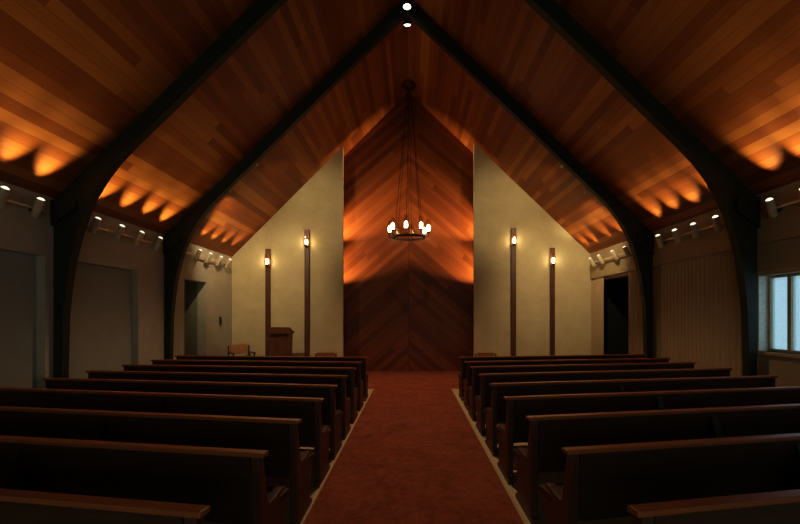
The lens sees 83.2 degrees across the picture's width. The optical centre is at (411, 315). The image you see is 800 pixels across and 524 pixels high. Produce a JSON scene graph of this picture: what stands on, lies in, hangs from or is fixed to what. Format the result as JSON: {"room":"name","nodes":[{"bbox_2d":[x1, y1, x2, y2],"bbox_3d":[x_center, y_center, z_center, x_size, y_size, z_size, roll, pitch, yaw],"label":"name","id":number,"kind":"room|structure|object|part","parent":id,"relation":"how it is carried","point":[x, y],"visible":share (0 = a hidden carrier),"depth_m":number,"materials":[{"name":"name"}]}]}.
{"room":"house of worship","nodes":[
{"label":"house of worship","id":0,"kind":"room"},
{"bbox_2d":[0,181,231,388],"bbox_3d":[-5.230,-0.035,4.225,0.220,3.390,18.450,0,0,0],"label":"wall","id":1,"kind":"structure","parent":0,"point":[20,232],"depth_m":8.42,"materials":[{"name":"paint"}]},
{"bbox_2d":[0,250,36,387],"bbox_3d":[-5.280,0.410,4.890,0.080,2.500,2.780,0,0,0],"label":"wall panel","id":2,"kind":"object","parent":1,"relation":"attached to","point":[18,271],"depth_m":5.99,"materials":[{"name":"grey paint"}]},
{"bbox_2d":[0,186,46,217],"bbox_3d":[-5.004,-1.443,5.150,0.233,0.270,2.100,0,0,0],"label":"track light","id":3,"kind":"object","parent":1,"relation":"attached to","point":[36,209],"visible":1,"depth_m":5.94,"materials":[{"name":"silver metal"}]},
{"bbox_3d":[-5.045,-1.440,5.150,0.024,0.028,2.100,0,0,0],"label":"rail","id":4,"kind":"part","parent":3,"relation":"part of","materials":[{"name":"silver metal"}]},
{"bbox_2d":[69,262,131,377],"bbox_3d":[-5.280,0.410,7.570,0.080,2.500,1.700,0,0,0],"label":"wall panel","id":5,"kind":"object","parent":1,"relation":"attached to","point":[101,306],"depth_m":7.57,"materials":[{"name":"grey paint"}]},
{"bbox_2d":[87,217,162,249],"bbox_3d":[-5.004,-1.423,7.925,0.231,0.270,2.350,0,0,0],"label":"track light","id":6,"kind":"object","parent":1,"relation":"attached to","point":[94,226],"visible":0.98,"depth_m":7.64,"materials":[{"name":"silver metal"}]},
{"bbox_3d":[-5.045,-1.420,7.925,0.024,0.028,2.350,0,0,0],"label":"rail","id":7,"kind":"part","parent":6,"relation":"part of","materials":[{"name":"silver metal"}]},
{"bbox_2d":[186,249,231,267],"bbox_3d":[-5.002,-1.423,11.100,0.235,0.268,2.700,0,0,0],"label":"track light","id":8,"kind":"object","parent":1,"relation":"attached to","point":[198,253],"visible":0.96,"depth_m":11.00,"materials":[{"name":"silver metal"}]},
{"bbox_3d":[-5.045,-1.420,11.100,0.024,0.028,2.700,0,0,0],"label":"rail","id":9,"kind":"part","parent":8,"relation":"part of","materials":[{"name":"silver metal"}]},
{"bbox_2d":[184,280,196,354],"bbox_3d":[-5.810,0.380,10.660,0.940,2.560,1.200,0,0,0],"label":"wall","id":10,"kind":"structure","parent":0,"point":[190,287],"depth_m":11.20,"materials":[{"name":"paint"}]},
{"bbox_2d":[232,146,343,356],"bbox_3d":[-3.553,-1.597,12.860,3.175,6.515,0.120,0,0,0],"label":"wall","id":11,"kind":"structure","parent":0,"point":[317,207],"depth_m":12.80,"materials":[{"name":"beige paint"}]},
{"bbox_2d":[265,249,270,355],"bbox_3d":[-4.088,-0.173,12.702,0.140,3.466,0.196,0,0,0],"label":"wall sconce","id":12,"kind":"object","parent":11,"relation":"attached to","point":[267,251],"visible":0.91,"depth_m":12.74,"materials":[{"name":"brown wood"}]},
{"bbox_2d":[304,230,309,355],"bbox_3d":[-2.978,-0.443,12.702,0.140,4.006,0.196,0,0,0],"label":"wall sconce","id":13,"kind":"object","parent":11,"relation":"attached to","point":[306,232],"visible":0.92,"depth_m":12.74,"materials":[{"name":"brown wood"}]},
{"bbox_2d":[0,0,799,256],"bbox_3d":[0.010,-4.190,4.225,10.760,5.520,18.850,0,0,0],"label":"ceiling","id":14,"kind":"structure","parent":0,"point":[75,75],"depth_m":7.37,"materials":[{"name":"brown wood"}]},
{"bbox_2d":[403,0,411,9],"bbox_3d":[-0.100,-6.469,9.113,0.180,0.464,0.205,0,0,0],"label":"recessed light","id":15,"kind":"object","parent":14,"relation":"in","point":[407,4],"visible":1,"depth_m":9.06,"materials":[{"name":"black metal"}]},
{"bbox_2d":[403,16,411,25],"bbox_3d":[-0.100,-6.505,9.758,0.180,0.399,0.253,0,0,0],"label":"recessed light","id":16,"kind":"object","parent":14,"relation":"in","point":[407,21],"visible":0.66,"depth_m":9.72,"materials":[{"name":"black metal"}]},
{"bbox_2d":[400,130,416,179],"label":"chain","id":17,"kind":"object","parent":14,"relation":"hanging from","point":[403,130],"depth_m":12.66,"materials":[{"name":"black metal"}]},
{"bbox_3d":[-0.310,-4.335,12.638,0.393,4.192,0.014,0,0,-20],"label":"hanging cord","id":18,"kind":"part","parent":17,"relation":"part of","materials":[{"name":"black metal"}]},
{"bbox_3d":[-0.269,-4.335,12.874,0.393,4.192,0.014,0,0,40],"label":"hanging cord","id":19,"kind":"part","parent":17,"relation":"part of","materials":[{"name":"black metal"}]},
{"bbox_3d":[-0.127,-4.335,12.484,0.014,4.192,0.393,0,0,10],"label":"hanging cord","id":20,"kind":"part","parent":17,"relation":"part of","materials":[{"name":"black metal"}]},
{"bbox_3d":[-0.043,-4.335,12.956,0.014,4.192,0.393,0,0,10],"label":"hanging cord","id":21,"kind":"part","parent":17,"relation":"part of","materials":[{"name":"black metal"}]},
{"bbox_3d":[0.099,-4.335,12.566,0.393,4.192,0.014,0,0,40],"label":"hanging cord","id":22,"kind":"part","parent":17,"relation":"part of","materials":[{"name":"black metal"}]},
{"bbox_3d":[0.141,-4.335,12.802,0.393,4.192,0.014,0,0,-20],"label":"hanging cord","id":23,"kind":"part","parent":17,"relation":"part of","materials":[{"name":"black metal"}]},
{"bbox_2d":[403,79,414,136],"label":"chandelier","id":24,"kind":"object","parent":14,"relation":"hanging from","point":[408,88],"depth_m":12.70,"materials":[{"name":"black metal"}]},
{"bbox_2d":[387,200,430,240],"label":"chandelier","id":25,"kind":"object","parent":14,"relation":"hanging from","point":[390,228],"depth_m":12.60,"materials":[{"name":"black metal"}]},
{"bbox_2d":[416,167,420,208],"label":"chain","id":26,"kind":"object","parent":14,"relation":"hanging from","point":[417,167],"depth_m":12.80,"materials":[{"name":"black metal"}]},
{"bbox_2d":[344,94,472,370],"bbox_3d":[0.010,-2.530,13.500,10.660,8.380,0.100,0,0,0],"label":"wall","id":27,"kind":"structure","parent":0,"point":[408,305],"depth_m":13.45,"materials":[{"name":"brown wood"}]},
{"bbox_2d":[205,389,632,523],"bbox_3d":[0.070,1.760,4.175,12.780,0.200,18.950,0,0,0],"label":"floor","id":28,"kind":"structure","parent":0,"point":[545,477],"depth_m":4.54,"materials":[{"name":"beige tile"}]},
{"bbox_2d":[0,488,209,523],"bbox_3d":[-2.790,1.230,2.443,4.010,0.860,0.624,0,0,10],"label":"pew","id":29,"kind":"object","parent":28,"relation":"on","point":[16,506],"visible":1,"depth_m":1.95,"materials":[{"name":"brown wood"}]},
{"bbox_3d":[-2.788,1.053,2.260,3.740,0.454,0.125,0,0,10],"label":"backrest","id":30,"kind":"part","parent":29,"relation":"part of","materials":[{"name":"brown wood"}]},
{"bbox_3d":[-0.917,1.243,2.135,0.062,0.834,0.569,0,0,0],"label":"panel","id":31,"kind":"part","parent":29,"relation":"part of","materials":[{"name":"brown wood"}]},
{"bbox_2d":[0,435,289,523],"bbox_3d":[-2.792,1.230,3.223,4.010,0.860,0.624,0,0,10],"label":"pew","id":32,"kind":"object","parent":28,"relation":"on","point":[232,481],"visible":0.94,"depth_m":2.81,"materials":[{"name":"brown wood"}]},
{"bbox_3d":[-2.797,0.814,2.997,3.940,0.028,0.073,0,0,10],"label":"rail","id":33,"kind":"part","parent":32,"relation":"part of","materials":[{"name":"brown wood"}]},
{"bbox_3d":[-0.919,1.243,2.915,0.062,0.834,0.569,0,0,0],"label":"panel","id":34,"kind":"part","parent":32,"relation":"part of","materials":[{"name":"brown wood"}]},
{"bbox_3d":[-2.742,1.245,3.304,3.740,0.060,0.440,0,0,10],"label":"seat","id":35,"kind":"part","parent":32,"relation":"part of","materials":[{"name":"brown wood"}]},
{"bbox_2d":[0,406,314,523],"bbox_3d":[-2.794,1.230,4.043,4.009,0.860,0.624,0,0,10],"label":"pew","id":36,"kind":"object","parent":28,"relation":"on","point":[279,436],"visible":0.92,"depth_m":3.67,"materials":[{"name":"brown wood"}]},
{"bbox_3d":[-2.792,1.053,3.861,3.740,0.454,0.125,0,0,10],"label":"backrest","id":37,"kind":"part","parent":36,"relation":"part of","materials":[{"name":"brown wood"}]},
{"bbox_3d":[-2.799,0.814,3.817,3.940,0.028,0.073,0,0,10],"label":"rail","id":38,"kind":"part","parent":36,"relation":"part of","materials":[{"name":"brown wood"}]},
{"bbox_3d":[-0.921,1.243,3.735,0.062,0.834,0.569,0,0,0],"label":"panel","id":39,"kind":"part","parent":36,"relation":"part of","materials":[{"name":"brown wood"}]},
{"bbox_3d":[-2.744,1.245,4.124,3.740,0.060,0.440,0,0,10],"label":"seat","id":40,"kind":"part","parent":36,"relation":"part of","materials":[{"name":"brown wood"}]},
{"bbox_2d":[0,387,331,487],"bbox_3d":[-2.796,1.230,4.933,4.010,0.860,0.624,0,0,10],"label":"pew","id":41,"kind":"object","parent":28,"relation":"on","point":[311,431],"visible":0.6,"depth_m":4.61,"materials":[{"name":"brown wood"}]},
{"bbox_3d":[-2.793,1.053,4.750,3.740,0.454,0.125,0,0,10],"label":"backrest","id":42,"kind":"part","parent":41,"relation":"part of","materials":[{"name":"brown wood"}]},
{"bbox_3d":[-2.801,0.814,4.707,3.940,0.028,0.073,0,0,10],"label":"rail","id":43,"kind":"part","parent":41,"relation":"part of","materials":[{"name":"brown wood"}]},
{"bbox_3d":[-0.923,1.243,4.625,0.062,0.834,0.569,0,0,0],"label":"panel","id":44,"kind":"part","parent":41,"relation":"part of","materials":[{"name":"brown wood"}]},
{"bbox_2d":[42,377,342,459],"bbox_3d":[-2.803,1.230,5.739,4.000,0.860,0.625,0,0,9],"label":"pew","id":45,"kind":"object","parent":28,"relation":"on","point":[332,417],"visible":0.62,"depth_m":5.43,"materials":[{"name":"brown wood"}]},
{"bbox_3d":[-4.699,1.243,6.075,0.062,0.834,0.569,0,0,0],"label":"panel","id":46,"kind":"part","parent":45,"relation":"part of","materials":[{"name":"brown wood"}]},
{"bbox_3d":[-2.809,0.814,5.513,3.940,0.028,0.073,0,0,9],"label":"rail","id":47,"kind":"part","parent":45,"relation":"part of","materials":[{"name":"brown wood"}]},
{"bbox_3d":[-2.802,1.053,5.557,3.740,0.454,0.125,0,0,9],"label":"backrest","id":48,"kind":"part","parent":45,"relation":"part of","materials":[{"name":"brown wood"}]},
{"bbox_3d":[-0.925,1.243,5.464,0.062,0.834,0.569,0,0,0],"label":"panel","id":49,"kind":"part","parent":45,"relation":"part of","materials":[{"name":"brown wood"}]},
{"bbox_2d":[86,370,350,439],"bbox_3d":[-2.810,1.230,6.555,3.991,0.860,0.626,0,0,8],"label":"pew","id":50,"kind":"object","parent":28,"relation":"on","point":[343,403],"visible":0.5,"depth_m":6.26,"materials":[{"name":"brown wood"}]},
{"bbox_3d":[-4.712,1.243,6.858,0.062,0.834,0.569,0,0,0],"label":"panel","id":51,"kind":"part","parent":50,"relation":"part of","materials":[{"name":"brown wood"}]},
{"bbox_3d":[-2.817,0.814,6.329,3.940,0.028,0.073,0,0,8],"label":"rail","id":52,"kind":"part","parent":50,"relation":"part of","materials":[{"name":"brown wood"}]},
{"bbox_3d":[-2.810,1.053,6.373,3.740,0.454,0.125,0,0,8],"label":"backrest","id":53,"kind":"part","parent":50,"relation":"part of","materials":[{"name":"brown wood"}]},
{"bbox_3d":[-0.927,1.243,6.313,0.062,0.834,0.569,0,0,0],"label":"panel","id":54,"kind":"part","parent":50,"relation":"part of","materials":[{"name":"brown wood"}]},
{"bbox_2d":[122,364,357,423],"bbox_3d":[-2.816,1.230,7.420,3.981,0.860,0.627,0,0,7],"label":"pew","id":55,"kind":"object","parent":28,"relation":"on","point":[351,390],"visible":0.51,"depth_m":7.13,"materials":[{"name":"brown wood"}]},
{"bbox_3d":[-2.824,0.814,7.195,3.940,0.028,0.073,0,0,7],"label":"rail","id":56,"kind":"part","parent":55,"relation":"part of","materials":[{"name":"brown wood"}]},
{"bbox_3d":[-2.818,1.053,7.238,3.740,0.454,0.125,0,0,7],"label":"backrest","id":57,"kind":"part","parent":55,"relation":"part of","materials":[{"name":"brown wood"}]},
{"bbox_3d":[-0.929,1.243,7.212,0.062,0.834,0.569,0,0,0],"label":"panel","id":58,"kind":"part","parent":55,"relation":"part of","materials":[{"name":"brown wood"}]},
{"bbox_2d":[150,359,363,410],"bbox_3d":[-2.821,1.230,8.286,3.972,0.860,0.628,0,0,6],"label":"pew","id":59,"kind":"object","parent":28,"relation":"on","point":[359,383],"visible":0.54,"depth_m":8.00,"materials":[{"name":"brown wood"}]},
{"bbox_3d":[-2.830,0.814,8.060,3.940,0.028,0.073,0,0,6],"label":"rail","id":60,"kind":"part","parent":59,"relation":"part of","materials":[{"name":"brown wood"}]},
{"bbox_3d":[-2.825,1.053,8.104,3.740,0.454,0.125,0,0,6],"label":"backrest","id":61,"kind":"part","parent":59,"relation":"part of","materials":[{"name":"brown wood"}]},
{"bbox_3d":[-0.931,1.243,8.111,0.062,0.834,0.569,0,0,0],"label":"panel","id":62,"kind":"part","parent":59,"relation":"part of","materials":[{"name":"brown wood"}]},
{"bbox_2d":[175,355,367,400],"bbox_3d":[-2.826,1.230,9.181,3.962,0.860,0.629,0,0,5],"label":"pew","id":63,"kind":"object","parent":28,"relation":"on","point":[364,376],"visible":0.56,"depth_m":8.91,"materials":[{"name":"brown wood"}]},
{"bbox_3d":[-2.835,0.814,8.955,3.940,0.028,0.073,0,0,5],"label":"rail","id":64,"kind":"part","parent":63,"relation":"part of","materials":[{"name":"brown wood"}]},
{"bbox_3d":[-2.832,1.053,8.999,3.740,0.454,0.125,0,0,5],"label":"backrest","id":65,"kind":"part","parent":63,"relation":"part of","materials":[{"name":"brown wood"}]},
{"bbox_3d":[-0.933,1.243,9.040,0.062,0.834,0.569,0,0,0],"label":"panel","id":66,"kind":"part","parent":63,"relation":"part of","materials":[{"name":"brown wood"}]},
{"bbox_2d":[50,0,760,377],"bbox_3d":[-0.030,-2.510,6.571,10.168,8.340,0.260,0,0,-1],"label":"arch","id":67,"kind":"object","parent":28,"relation":"on","point":[71,211],"visible":0.92,"depth_m":6.54,"materials":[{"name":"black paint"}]},
{"bbox_2d":[163,0,653,359],"bbox_3d":[-0.030,-2.510,9.441,10.168,8.340,0.260,0,0,-1],"label":"arch","id":68,"kind":"object","parent":28,"relation":"on","point":[640,239],"visible":0.9,"depth_m":9.39,"materials":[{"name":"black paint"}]},
{"bbox_2d":[366,371,460,388],"bbox_3d":[-0.030,1.654,11.875,10.140,0.012,3.150,0,0,0],"label":"carpet","id":69,"kind":"object","parent":28,"relation":"on","point":[376,379],"visible":0.15,"depth_m":11.68,"materials":[{"name":"red carpet"}]},
{"bbox_2d":[228,344,255,355],"bbox_3d":[-4.629,1.213,12.212,0.596,0.870,0.570,0,0,-36],"label":"armchair","id":70,"kind":"object","parent":69,"relation":"on","point":[234,348],"visible":0.58,"depth_m":12.39,"materials":[{"name":"beige fabric"}]},
{"bbox_3d":[-4.773,0.908,12.410,0.470,0.260,0.058,0,0,-36],"label":"backrest","id":71,"kind":"part","parent":70,"relation":"part of","materials":[{"name":"beige fabric"}]},
{"bbox_2d":[265,327,293,355],"bbox_3d":[-3.533,0.970,12.002,0.675,1.356,0.485,0,0,0],"label":"lectern","id":72,"kind":"object","parent":69,"relation":"on","point":[281,339],"visible":0.64,"depth_m":11.82,"materials":[{"name":"brown wood"}]},
{"bbox_2d":[315,352,336,356],"bbox_3d":[-1.988,1.243,10.637,0.507,0.809,0.513,0,0,0],"label":"armchair","id":73,"kind":"object","parent":69,"relation":"on","point":[324,354],"visible":0.15,"depth_m":10.39,"materials":[{"name":"brown wood"}]},
{"bbox_2d":[475,352,495,356],"bbox_3d":[1.704,1.243,10.637,0.507,0.809,0.513,0,0,0],"label":"armchair","id":74,"kind":"object","parent":69,"relation":"on","point":[478,353],"visible":0.13,"depth_m":10.39,"materials":[{"name":"brown wood"}]},
{"bbox_2d":[303,388,524,523],"bbox_3d":[0.013,1.653,2.700,1.761,0.015,15.200,0,0,0],"label":"carpet","id":75,"kind":"object","parent":28,"relation":"on","point":[411,455],"visible":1,"depth_m":4.74,"materials":[{"name":"red carpet"}]},
{"bbox_2d":[458,354,646,400],"bbox_3d":[2.924,1.230,9.353,4.102,0.860,0.625,0,0,-9],"label":"pew","id":76,"kind":"object","parent":28,"relation":"on","point":[462,375],"visible":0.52,"depth_m":9.03,"materials":[{"name":"brown wood"}]},
{"bbox_3d":[0.997,1.243,9.064,0.062,0.834,0.569,0,0,0],"label":"panel","id":77,"kind":"part","parent":76,"relation":"part of","materials":[{"name":"brown wood"}]},
{"bbox_3d":[2.923,1.053,9.171,3.840,0.454,0.125,0,0,-9],"label":"backrest","id":78,"kind":"part","parent":76,"relation":"part of","materials":[{"name":"brown wood"}]},
{"bbox_3d":[2.930,0.814,9.127,4.040,0.028,0.073,0,0,-9],"label":"rail","id":79,"kind":"part","parent":76,"relation":"part of","materials":[{"name":"brown wood"}]},
{"bbox_2d":[462,358,670,409],"bbox_3d":[2.923,1.230,8.492,4.104,0.860,0.624,0,0,-10],"label":"pew","id":80,"kind":"object","parent":28,"relation":"on","point":[467,382],"visible":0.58,"depth_m":8.17,"materials":[{"name":"brown wood"}]},
{"bbox_3d":[0.997,1.243,8.194,0.062,0.834,0.569,0,0,0],"label":"panel","id":81,"kind":"part","parent":80,"relation":"part of","materials":[{"name":"brown wood"}]},
{"bbox_3d":[2.921,1.053,8.309,3.840,0.454,0.125,0,0,-10],"label":"backrest","id":82,"kind":"part","parent":80,"relation":"part of","materials":[{"name":"brown wood"}]},
{"bbox_3d":[2.929,0.814,8.266,4.040,0.028,0.073,0,0,-10],"label":"rail","id":83,"kind":"part","parent":80,"relation":"part of","materials":[{"name":"brown wood"}]},
{"bbox_2d":[467,362,695,420],"bbox_3d":[2.911,1.230,7.690,4.106,0.860,0.624,0,0,-10],"label":"pew","id":84,"kind":"object","parent":28,"relation":"on","point":[474,390],"visible":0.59,"depth_m":7.37,"materials":[{"name":"brown wood"}]},
{"bbox_3d":[0.987,1.243,7.384,0.062,0.834,0.569,0,0,0],"label":"panel","id":85,"kind":"part","parent":84,"relation":"part of","materials":[{"name":"brown wood"}]},
{"bbox_3d":[2.917,0.814,7.464,4.040,0.028,0.073,0,0,-10],"label":"rail","id":86,"kind":"part","parent":84,"relation":"part of","materials":[{"name":"brown wood"}]},
{"bbox_3d":[2.909,1.053,7.507,3.840,0.454,0.125,0,0,-10],"label":"backrest","id":87,"kind":"part","parent":84,"relation":"part of","materials":[{"name":"brown wood"}]},
{"bbox_2d":[474,368,731,435],"bbox_3d":[2.910,1.230,6.798,4.108,0.860,0.624,0,0,-10],"label":"pew","id":88,"kind":"object","parent":28,"relation":"on","point":[483,400],"visible":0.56,"depth_m":6.48,"materials":[{"name":"brown wood"}]},
{"bbox_3d":[0.987,1.243,6.485,0.062,0.834,0.569,0,0,0],"label":"panel","id":89,"kind":"part","parent":88,"relation":"part of","materials":[{"name":"brown wood"}]},
{"bbox_3d":[2.916,0.814,6.572,4.040,0.028,0.073,0,0,-10],"label":"rail","id":90,"kind":"part","parent":88,"relation":"part of","materials":[{"name":"brown wood"}]},
{"bbox_3d":[2.908,1.053,6.616,3.840,0.454,0.125,0,0,-10],"label":"backrest","id":91,"kind":"part","parent":88,"relation":"part of","materials":[{"name":"brown wood"}]},
{"bbox_2d":[483,375,777,455],"bbox_3d":[2.909,1.230,5.927,4.111,0.860,0.624,0,0,-10],"label":"pew","id":92,"kind":"object","parent":28,"relation":"on","point":[496,413],"visible":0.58,"depth_m":5.60,"materials":[{"name":"brown wood"}]},
{"bbox_3d":[0.987,1.243,5.605,0.062,0.834,0.569,0,0,0],"label":"panel","id":93,"kind":"part","parent":92,"relation":"part of","materials":[{"name":"brown wood"}]},
{"bbox_3d":[2.914,0.814,5.701,4.040,0.028,0.073,0,0,-10],"label":"rail","id":94,"kind":"part","parent":92,"relation":"part of","materials":[{"name":"brown wood"}]},
{"bbox_3d":[2.906,1.053,5.744,3.840,0.454,0.125,0,0,-10],"label":"backrest","id":95,"kind":"part","parent":92,"relation":"part of","materials":[{"name":"brown wood"}]},
{"bbox_3d":[4.847,1.243,6.309,0.062,0.834,0.569,0,0,0],"label":"panel","id":96,"kind":"part","parent":92,"relation":"part of","materials":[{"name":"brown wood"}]},
{"bbox_2d":[495,386,799,483],"bbox_3d":[2.897,1.230,5.045,4.113,0.860,0.623,0,0,-11],"label":"pew","id":97,"kind":"object","parent":28,"relation":"on","point":[516,429],"visible":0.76,"depth_m":4.69,"materials":[{"name":"brown wood"}]},
{"bbox_3d":[2.845,1.245,5.125,3.840,0.060,0.440,0,0,-11],"label":"seat","id":98,"kind":"part","parent":97,"relation":"part of","materials":[{"name":"brown wood"}]},
{"bbox_3d":[0.977,1.243,4.715,0.062,0.834,0.569,0,0,0],"label":"panel","id":99,"kind":"part","parent":97,"relation":"part of","materials":[{"name":"brown wood"}]},
{"bbox_3d":[2.902,0.814,4.819,4.040,0.028,0.073,0,0,-11],"label":"rail","id":100,"kind":"part","parent":97,"relation":"part of","materials":[{"name":"brown wood"}]},
{"bbox_3d":[2.894,1.053,4.862,3.840,0.454,0.125,0,0,-11],"label":"backrest","id":101,"kind":"part","parent":97,"relation":"part of","materials":[{"name":"brown wood"}]},
{"bbox_2d":[512,404,799,523],"bbox_3d":[2.896,1.230,4.184,4.115,0.860,0.623,0,0,-11],"label":"pew","id":102,"kind":"object","parent":28,"relation":"on","point":[547,436],"visible":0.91,"depth_m":3.78,"materials":[{"name":"brown wood"}]},
{"bbox_3d":[2.842,1.245,4.264,3.840,0.060,0.440,0,0,-11],"label":"seat","id":103,"kind":"part","parent":102,"relation":"part of","materials":[{"name":"brown wood"}]},
{"bbox_3d":[0.977,1.243,3.845,0.062,0.834,0.569,0,0,0],"label":"panel","id":104,"kind":"part","parent":102,"relation":"part of","materials":[{"name":"brown wood"}]},
{"bbox_3d":[2.901,0.814,3.958,4.040,0.028,0.073,0,0,-11],"label":"rail","id":105,"kind":"part","parent":102,"relation":"part of","materials":[{"name":"brown wood"}]},
{"bbox_3d":[2.892,1.053,4.001,3.840,0.454,0.125,0,0,-11],"label":"backrest","id":106,"kind":"part","parent":102,"relation":"part of","materials":[{"name":"brown wood"}]},
{"bbox_2d":[538,433,799,523],"bbox_3d":[2.894,1.230,3.322,4.118,0.860,0.622,0,0,-11],"label":"pew","id":107,"kind":"object","parent":28,"relation":"on","point":[600,481],"visible":0.96,"depth_m":2.87,"materials":[{"name":"brown wood"}]},
{"bbox_3d":[2.839,1.245,3.402,3.840,0.060,0.440,0,0,-11],"label":"seat","id":108,"kind":"part","parent":107,"relation":"part of","materials":[{"name":"brown wood"}]},
{"bbox_3d":[0.977,1.243,2.976,0.062,0.834,0.569,0,0,0],"label":"panel","id":109,"kind":"part","parent":107,"relation":"part of","materials":[{"name":"brown wood"}]},
{"bbox_3d":[2.899,0.814,3.096,4.040,0.028,0.073,0,0,-11],"label":"rail","id":110,"kind":"part","parent":107,"relation":"part of","materials":[{"name":"brown wood"}]},
{"bbox_2d":[627,489,799,523],"bbox_3d":[2.893,1.230,2.495,4.120,0.860,0.622,0,0,-11],"label":"pew","id":111,"kind":"object","parent":28,"relation":"on","point":[776,507],"visible":1,"depth_m":1.95,"materials":[{"name":"brown wood"}]},
{"bbox_3d":[0.977,1.243,2.141,0.062,0.834,0.569,0,0,0],"label":"panel","id":112,"kind":"part","parent":111,"relation":"part of","materials":[{"name":"brown wood"}]},
{"bbox_3d":[2.889,1.053,2.312,3.840,0.454,0.125,0,0,-11],"label":"backrest","id":113,"kind":"part","parent":111,"relation":"part of","materials":[{"name":"brown wood"}]},
{"bbox_2d":[473,143,590,356],"bbox_3d":[3.462,-1.639,12.860,3.395,6.599,0.120,0,0,0],"label":"wall","id":114,"kind":"structure","parent":0,"point":[500,205],"depth_m":12.80,"materials":[{"name":"beige paint"}]},
{"bbox_2d":[511,228,515,355],"bbox_3d":[2.881,-0.464,12.702,0.140,4.049,0.196,0,0,0],"label":"wall sconce","id":115,"kind":"object","parent":114,"relation":"attached to","point":[513,230],"visible":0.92,"depth_m":12.74,"materials":[{"name":"brown wood"}]},
{"bbox_2d":[550,248,555,354],"bbox_3d":[3.982,-0.187,12.702,0.140,3.494,0.196,0,0,0],"label":"wall sconce","id":116,"kind":"object","parent":114,"relation":"attached to","point":[552,250],"visible":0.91,"depth_m":12.74,"materials":[{"name":"brown wood"}]},
{"bbox_2d":[604,276,628,354],"bbox_3d":[5.830,0.310,11.575,0.940,2.700,2.170,0,0,0],"label":"doorway","id":117,"kind":"structure","parent":0,"point":[616,291],"depth_m":12.60,"materials":[{"name":"paint"}]},
{"bbox_2d":[603,237,799,386],"bbox_3d":[5.250,0.305,4.225,0.220,2.710,18.450,0,0,0],"label":"wall","id":118,"kind":"structure","parent":0,"point":[784,253],"depth_m":6.43,"materials":[{"name":"beige paint"}]},
{"bbox_2d":[591,276,603,354],"bbox_3d":[5.090,0.284,12.360,0.035,2.672,0.800,0,0,0],"label":"curtain","id":119,"kind":"object","parent":118,"relation":"hanging from","point":[597,284],"visible":0.84,"depth_m":12.36,"materials":[{"name":"beige fabric"}]},
{"bbox_2d":[588,246,631,266],"bbox_3d":[4.944,-1.473,11.100,0.232,0.269,2.800,0,0,0],"label":"track light","id":120,"kind":"object","parent":118,"relation":"attached to","point":[625,249],"visible":0.96,"depth_m":10.94,"materials":[{"name":"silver metal"}]},
{"bbox_3d":[4.985,-1.470,11.100,0.024,0.028,2.800,0,0,0],"label":"rail","id":121,"kind":"part","parent":120,"relation":"part of","materials":[{"name":"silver metal"}]},
{"bbox_2d":[628,270,642,353],"bbox_3d":[5.090,0.284,10.100,0.036,2.672,1.040,0,0,0],"label":"curtain","id":122,"kind":"object","parent":118,"relation":"hanging from","point":[635,305],"visible":0.38,"depth_m":10.27,"materials":[{"name":"beige fabric"}]},
{"bbox_2d":[655,215,724,247],"bbox_3d":[4.944,-1.492,7.975,0.231,0.265,2.350,0,0,0],"label":"track light","id":123,"kind":"object","parent":118,"relation":"attached to","point":[717,224],"visible":0.94,"depth_m":7.83,"materials":[{"name":"silver metal"}]},
{"bbox_3d":[4.985,-1.490,7.975,0.024,0.028,2.350,0,0,0],"label":"rail","id":124,"kind":"part","parent":123,"relation":"part of","materials":[{"name":"silver metal"}]},
{"bbox_2d":[590,180,799,278],"bbox_3d":[5.210,-1.426,4.225,0.300,0.752,18.450,0,0,0],"label":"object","id":125,"kind":"structure","parent":118,"relation":"attached to","point":[786,225],"depth_m":7.79,"materials":[{"name":"beige paint"}]},
{"bbox_2d":[660,250,741,375],"bbox_3d":[5.090,0.284,8.025,0.036,2.672,2.390,0,0,0],"label":"curtain","id":126,"kind":"object","parent":118,"relation":"hanging from","point":[701,310],"visible":0.61,"depth_m":7.88,"materials":[{"name":"beige fabric"}]},
{"bbox_3d":[5.090,-1.040,8.025,0.024,0.024,2.390,0,0,0],"label":"rod","id":127,"kind":"part","parent":126,"relation":"part of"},
{"bbox_2d":[757,266,799,358],"bbox_3d":[5.215,-0.050,5.285,0.250,1.220,2.870,0,0,0],"label":"window","id":128,"kind":"structure","parent":118,"relation":"in","point":[766,284],"depth_m":6.62,"materials":[{"name":"white wood"}]},
{"bbox_3d":[5.180,0.537,5.285,0.180,0.045,2.870,0,0,0],"label":"sill","id":129,"kind":"part","parent":128,"relation":"part of","materials":[{"name":"brown wood"}]},
{"bbox_3d":[5.130,-0.625,5.285,0.020,0.070,2.870,0,0,0],"label":"casing","id":130,"kind":"part","parent":128,"relation":"part of","materials":[{"name":"brown wood"}]},
{"bbox_2d":[765,189,799,217],"bbox_3d":[4.944,-1.482,5.270,0.231,0.265,2.140,0,0,0],"label":"track light","id":131,"kind":"object","parent":118,"relation":"attached to","point":[772,209],"visible":1,"depth_m":6.13,"materials":[{"name":"silver metal"}]},
{"bbox_3d":[4.985,-1.480,5.270,0.024,0.028,2.140,0,0,0],"label":"rail","id":132,"kind":"part","parent":131,"relation":"part of","materials":[{"name":"silver metal"}]}
]}

